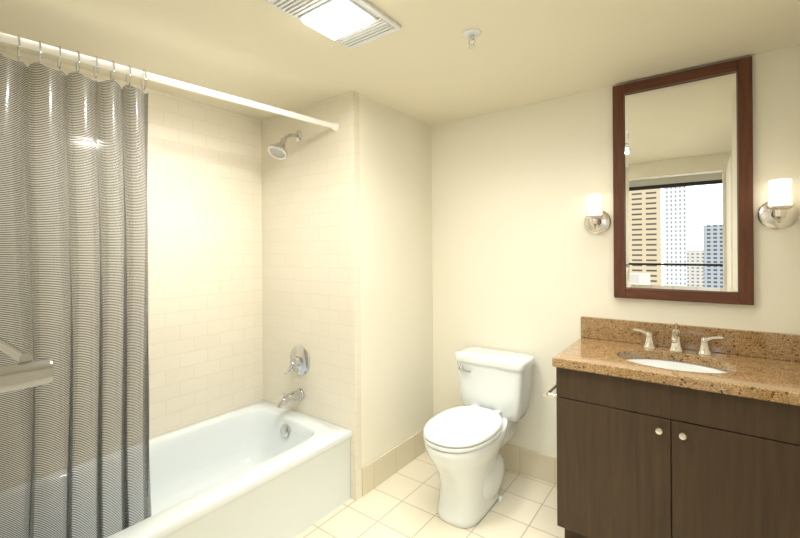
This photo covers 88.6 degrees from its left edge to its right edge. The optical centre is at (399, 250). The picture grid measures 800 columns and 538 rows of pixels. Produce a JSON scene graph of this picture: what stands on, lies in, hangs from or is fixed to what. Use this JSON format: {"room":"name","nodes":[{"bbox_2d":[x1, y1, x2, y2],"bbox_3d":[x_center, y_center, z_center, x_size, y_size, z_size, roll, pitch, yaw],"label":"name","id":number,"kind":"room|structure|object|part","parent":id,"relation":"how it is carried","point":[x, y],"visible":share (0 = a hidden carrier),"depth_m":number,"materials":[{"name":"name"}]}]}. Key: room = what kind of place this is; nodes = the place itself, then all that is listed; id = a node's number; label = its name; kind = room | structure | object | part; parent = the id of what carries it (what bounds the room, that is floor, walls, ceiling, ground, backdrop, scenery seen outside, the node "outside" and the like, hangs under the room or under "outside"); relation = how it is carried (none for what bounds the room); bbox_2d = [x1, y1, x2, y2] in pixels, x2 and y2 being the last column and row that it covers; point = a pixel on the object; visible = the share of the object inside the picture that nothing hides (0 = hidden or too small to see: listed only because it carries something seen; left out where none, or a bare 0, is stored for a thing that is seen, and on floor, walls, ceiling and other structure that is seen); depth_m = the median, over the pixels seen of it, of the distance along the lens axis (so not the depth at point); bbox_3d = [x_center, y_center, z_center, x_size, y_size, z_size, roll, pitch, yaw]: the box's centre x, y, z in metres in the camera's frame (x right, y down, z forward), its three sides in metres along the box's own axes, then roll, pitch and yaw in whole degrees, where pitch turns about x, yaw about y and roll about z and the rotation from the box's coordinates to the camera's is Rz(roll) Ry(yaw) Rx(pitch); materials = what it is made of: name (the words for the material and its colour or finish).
{"room":"bathroom","nodes":[
{"label":"bathroom","id":0,"kind":"room"},
{"bbox_2d":[0,45,262,487],"bbox_3d":[-1.347,0.244,2.056,0.060,2.150,1.565,0,0,37],"label":"tiled wall","id":1,"kind":"structure","parent":0,"point":[205,295],"depth_m":2.21,"materials":[{"name":"white tile"}]},
{"bbox_2d":[261,91,361,499],"bbox_3d":[-0.546,0.239,2.407,0.804,2.150,0.045,0,0,37],"label":"tiled wall","id":2,"kind":"structure","parent":0,"point":[311,243],"depth_m":2.32,"materials":[{"name":"white tile"}]},
{"bbox_2d":[0,32,338,131],"bbox_3d":[-0.873,-0.668,1.669,0.052,0.052,1.529,0,0,43],"label":"rail","id":3,"kind":"object","parent":2,"relation":"attached to","point":[54,51],"visible":0.98,"depth_m":1.58,"materials":[{"name":"white metal"}]},
{"bbox_2d":[0,34,151,537],"bbox_3d":[-1.117,0.203,1.418,0.457,1.780,0.106,0,0,-45],"label":"curtain","id":4,"kind":"object","parent":3,"relation":"hanging from","point":[30,269],"visible":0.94,"depth_m":1.39,"materials":[{"name":"grey fabric"}]},
{"bbox_2d":[268,131,301,159],"bbox_3d":[-0.647,-0.608,2.320,0.112,0.189,0.208,0,0,37],"label":"shower head","id":5,"kind":"object","parent":2,"relation":"attached to","point":[277,150],"visible":1,"depth_m":2.28},
{"bbox_3d":[-0.631,-0.650,2.360,0.027,0.064,0.116,0,0,37],"label":"arm","id":6,"kind":"part","parent":5,"relation":"part of"},
{"bbox_2d":[277,388,303,408],"bbox_3d":[-0.634,0.846,2.346,0.068,0.084,0.161,0,0,37],"label":"tub spout","id":7,"kind":"object","parent":2,"relation":"attached to","point":[292,396],"visible":1,"depth_m":2.33,"materials":[{"name":"silver metal"}]},
{"bbox_2d":[284,346,309,374],"bbox_3d":[-0.608,0.646,2.382,0.172,0.172,0.071,0,0,37],"label":"tub valve","id":8,"kind":"object","parent":2,"relation":"attached to","point":[299,361],"visible":1,"depth_m":2.38,"materials":[{"name":"silver metal"}]},
{"bbox_3d":[-0.640,0.684,2.383,0.076,0.086,0.034,0,0,37],"label":"lever","id":9,"kind":"part","parent":8,"relation":"part of","materials":[{"name":"silver metal"}]},
{"bbox_2d":[359,94,432,467],"bbox_3d":[-0.017,0.235,2.493,0.050,2.150,0.725,0,0,37],"label":"wall","id":10,"kind":"structure","parent":0,"point":[396,286],"depth_m":2.43,"materials":[{"name":"beige paint"}]},
{"bbox_2d":[362,429,425,495],"bbox_3d":[0.014,1.235,2.476,0.009,0.150,0.722,0,0,37],"label":"baseboard","id":11,"kind":"structure","parent":10,"relation":"attached to","point":[382,468],"depth_m":2.38,"materials":[{"name":"tile"}]},
{"bbox_2d":[0,0,799,125],"bbox_3d":[-0.072,-0.879,1.539,2.815,0.080,2.510,0,0,37],"label":"ceiling","id":12,"kind":"structure","parent":0,"point":[426,64],"depth_m":1.68,"materials":[{"name":"beige paint"}]},
{"bbox_2d":[266,0,400,48],"bbox_3d":[-0.220,-0.818,1.444,0.260,0.040,0.410,0,0,37],"label":"recessed light","id":13,"kind":"object","parent":12,"relation":"in","point":[351,24],"visible":0.96,"depth_m":1.43,"materials":[{"name":"white plastic"}]},
{"bbox_2d":[463,29,480,48],"bbox_3d":[0.279,-0.816,1.590,0.072,0.052,0.072,0,0,37],"label":"sprinkler","id":14,"kind":"object","parent":12,"relation":"attached to","point":[471,35],"visible":1,"depth_m":1.58,"materials":[{"name":"white plastic"}]},
{"bbox_2d":[295,451,564,537],"bbox_3d":[-0.261,1.352,-0.827,5.715,0.080,6.750,0,0,37],"label":"floor","id":15,"kind":"structure","parent":0,"point":[403,502],"depth_m":2.04,"materials":[{"name":"tile"}]},
{"bbox_2d":[0,399,351,537],"bbox_3d":[-1.016,1.135,1.787,0.778,0.365,1.515,0,0,37],"label":"tub","id":16,"kind":"object","parent":15,"relation":"on","point":[262,468],"visible":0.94,"depth_m":1.98,"materials":[{"name":"white ceramic"}]},
{"bbox_2d":[423,346,534,528],"bbox_3d":[0.394,0.951,2.162,0.423,0.713,0.733,0,0,37],"label":"toilet","id":17,"kind":"object","parent":15,"relation":"on","point":[470,439],"visible":1,"depth_m":2.06,"materials":[{"name":"white ceramic"}]},
{"bbox_3d":[0.322,0.902,2.071,0.338,0.018,0.501,0,0,37],"label":"seat","id":18,"kind":"part","parent":17,"relation":"part of","materials":[{"name":"white plastic"}]},
{"bbox_3d":[0.322,0.875,2.072,0.336,0.024,0.500,0,0,37],"label":"lid","id":19,"kind":"part","parent":17,"relation":"part of","materials":[{"name":"white plastic"}]},
{"bbox_3d":[0.372,0.683,2.345,0.073,0.024,0.023,0,0,37],"label":"lever","id":20,"kind":"part","parent":17,"relation":"part of","materials":[{"name":"silver metal"}]},
{"bbox_3d":[0.544,0.788,2.365,0.402,0.293,0.205,0,0,37],"label":"tank","id":21,"kind":"part","parent":17,"relation":"part of","materials":[{"name":"white ceramic"}]},
{"bbox_2d":[543,316,799,537],"bbox_3d":[1.146,0.820,1.746,0.924,0.965,0.536,0,0,37],"label":"bathroom vanity","id":22,"kind":"object","parent":15,"relation":"on","point":[674,430],"visible":1,"depth_m":1.59,"materials":[{"name":"brown wood"}]},
{"bbox_3d":[0.858,0.921,1.675,0.418,0.562,0.019,0,0,37],"label":"door","id":23,"kind":"part","parent":22,"relation":"part of","materials":[{"name":"brown wood"}]},
{"bbox_3d":[1.158,0.393,1.965,0.074,0.038,0.037,0,0,37],"label":"lever","id":24,"kind":"part","parent":22,"relation":"part of","materials":[{"name":"silver metal"}]},
{"bbox_3d":[1.189,0.424,1.954,0.058,0.076,0.058,0,0,37],"label":"handle","id":25,"kind":"part","parent":22,"relation":"part of","materials":[{"name":"silver metal"}]},
{"bbox_3d":[0.981,0.681,1.552,0.027,0.027,0.030,0,0,37],"label":"knob","id":26,"kind":"part","parent":22,"relation":"part of","materials":[{"name":"silver metal"}]},
{"bbox_3d":[1.237,0.383,1.844,0.030,0.050,0.143,0,0,37],"label":"spout","id":27,"kind":"part","parent":22,"relation":"part of","materials":[{"name":"silver metal"}]},
{"bbox_2d":[552,336,799,412],"bbox_3d":[1.168,0.482,1.733,0.870,0.040,0.526,0,0,37],"label":"countertop","id":28,"kind":"structure","parent":22,"relation":"on","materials":[{"name":"stone"}]},
{"bbox_3d":[1.273,0.412,1.891,0.062,0.098,0.062,0,0,37],"label":"spout","id":29,"kind":"part","parent":22,"relation":"part of","materials":[{"name":"silver metal"}]},
{"bbox_3d":[1.025,0.570,1.550,0.839,0.130,0.019,0,0,37],"label":"rail","id":30,"kind":"part","parent":22,"relation":"part of","materials":[{"name":"brown wood"}]},
{"bbox_3d":[1.040,0.681,1.508,0.027,0.027,0.030,0,0,37],"label":"knob","id":31,"kind":"part","parent":22,"relation":"part of","materials":[{"name":"silver metal"}]},
{"bbox_3d":[1.357,0.422,1.828,0.058,0.076,0.058,0,0,37],"label":"handle","id":32,"kind":"part","parent":22,"relation":"part of","materials":[{"name":"silver metal"}]},
{"bbox_3d":[1.377,0.392,1.802,0.074,0.038,0.037,0,0,37],"label":"lever","id":33,"kind":"part","parent":22,"relation":"part of","materials":[{"name":"silver metal"}]},
{"bbox_3d":[1.196,0.919,1.424,0.418,0.562,0.019,0,0,37],"label":"door","id":34,"kind":"part","parent":22,"relation":"part of","materials":[{"name":"brown wood"}]},
{"bbox_2d":[431,45,799,457],"bbox_3d":[1.001,0.228,2.248,1.955,2.150,0.100,0,0,37],"label":"wall","id":35,"kind":"structure","parent":0,"point":[522,259],"depth_m":2.31,"materials":[{"name":"beige paint"}]},
{"bbox_2d":[499,443,556,484],"bbox_3d":[0.602,1.231,2.483,0.926,0.150,0.008,0,0,37],"label":"baseboard","id":36,"kind":"structure","parent":35,"relation":"attached to","point":[537,465],"depth_m":2.37,"materials":[{"name":"tile"}]},
{"bbox_2d":[584,194,610,233],"bbox_3d":[1.003,-0.185,2.109,0.128,0.200,0.117,0,0,37],"label":"sconce","id":37,"kind":"object","parent":35,"relation":"attached to","point":[597,220],"visible":1,"depth_m":2.09,"materials":[{"name":"silver metal"}]},
{"bbox_3d":[0.992,-0.232,2.095,0.076,0.106,0.076,0,0,37],"label":"glass","id":38,"kind":"part","parent":37,"relation":"part of","materials":[{"name":"white glass"}]},
{"bbox_3d":[1.031,-0.149,2.146,0.128,0.128,0.025,0,0,37],"label":"plate","id":39,"kind":"part","parent":37,"relation":"part of","materials":[{"name":"silver metal"}]},
{"bbox_2d":[612,56,753,304],"bbox_3d":[1.310,-0.300,1.935,0.542,1.075,0.026,0,0,37],"label":"mirror","id":40,"kind":"object","parent":35,"relation":"attached to","point":[683,226],"visible":0.94,"depth_m":1.91,"materials":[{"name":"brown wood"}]},
{"bbox_3d":[1.112,-0.298,2.082,0.050,1.075,0.026,0,0,37],"label":"frame","id":41,"kind":"part","parent":40,"relation":"part of","materials":[{"name":"brown wood"}]},
{"bbox_3d":[1.306,-0.812,1.935,0.442,0.050,0.026,0,0,37],"label":"frame","id":42,"kind":"part","parent":40,"relation":"part of","materials":[{"name":"brown wood"}]},
{"bbox_3d":[1.313,0.213,1.935,0.442,0.050,0.026,0,0,37],"label":"frame","id":43,"kind":"part","parent":40,"relation":"part of","materials":[{"name":"brown wood"}]},
{"bbox_3d":[1.507,-0.301,1.788,0.050,1.075,0.026,0,0,37],"label":"frame","id":44,"kind":"part","parent":40,"relation":"part of","materials":[{"name":"brown wood"}]},
{"bbox_2d":[580,316,799,362],"bbox_3d":[1.319,0.406,1.936,0.870,0.110,0.020,0,0,37],"label":"backsplash","id":45,"kind":"structure","parent":35,"relation":"attached to","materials":[{"name":"stone"}]},
{"bbox_2d":[758,178,798,228],"bbox_3d":[1.564,-0.189,1.690,0.128,0.200,0.117,0,0,37],"label":"sconce","id":46,"kind":"object","parent":35,"relation":"attached to","point":[778,210],"visible":1,"depth_m":1.67,"materials":[{"name":"silver metal"}]},
{"bbox_3d":[1.592,-0.153,1.727,0.128,0.128,0.025,0,0,37],"label":"plate","id":47,"kind":"part","parent":46,"relation":"part of","materials":[{"name":"silver metal"}]},
{"bbox_3d":[1.554,-0.235,1.676,0.076,0.106,0.076,0,0,37],"label":"glass","id":48,"kind":"part","parent":46,"relation":"part of","materials":[{"name":"white glass"}]},
{"bbox_3d":[-1.185,0.243,0.884,1.720,2.150,0.120,0,0,37],"label":"wall","id":49,"kind":"structure","parent":0,"visible":0},
{"bbox_2d":[0,337,53,393],"bbox_3d":[-0.776,0.173,0.724,0.668,0.060,0.110,0,0,37],"label":"towel rail","id":50,"kind":"object","parent":49,"relation":"attached to","point":[27,371],"visible":1,"depth_m":0.56,"materials":[{"name":"white metal"}]}
]}

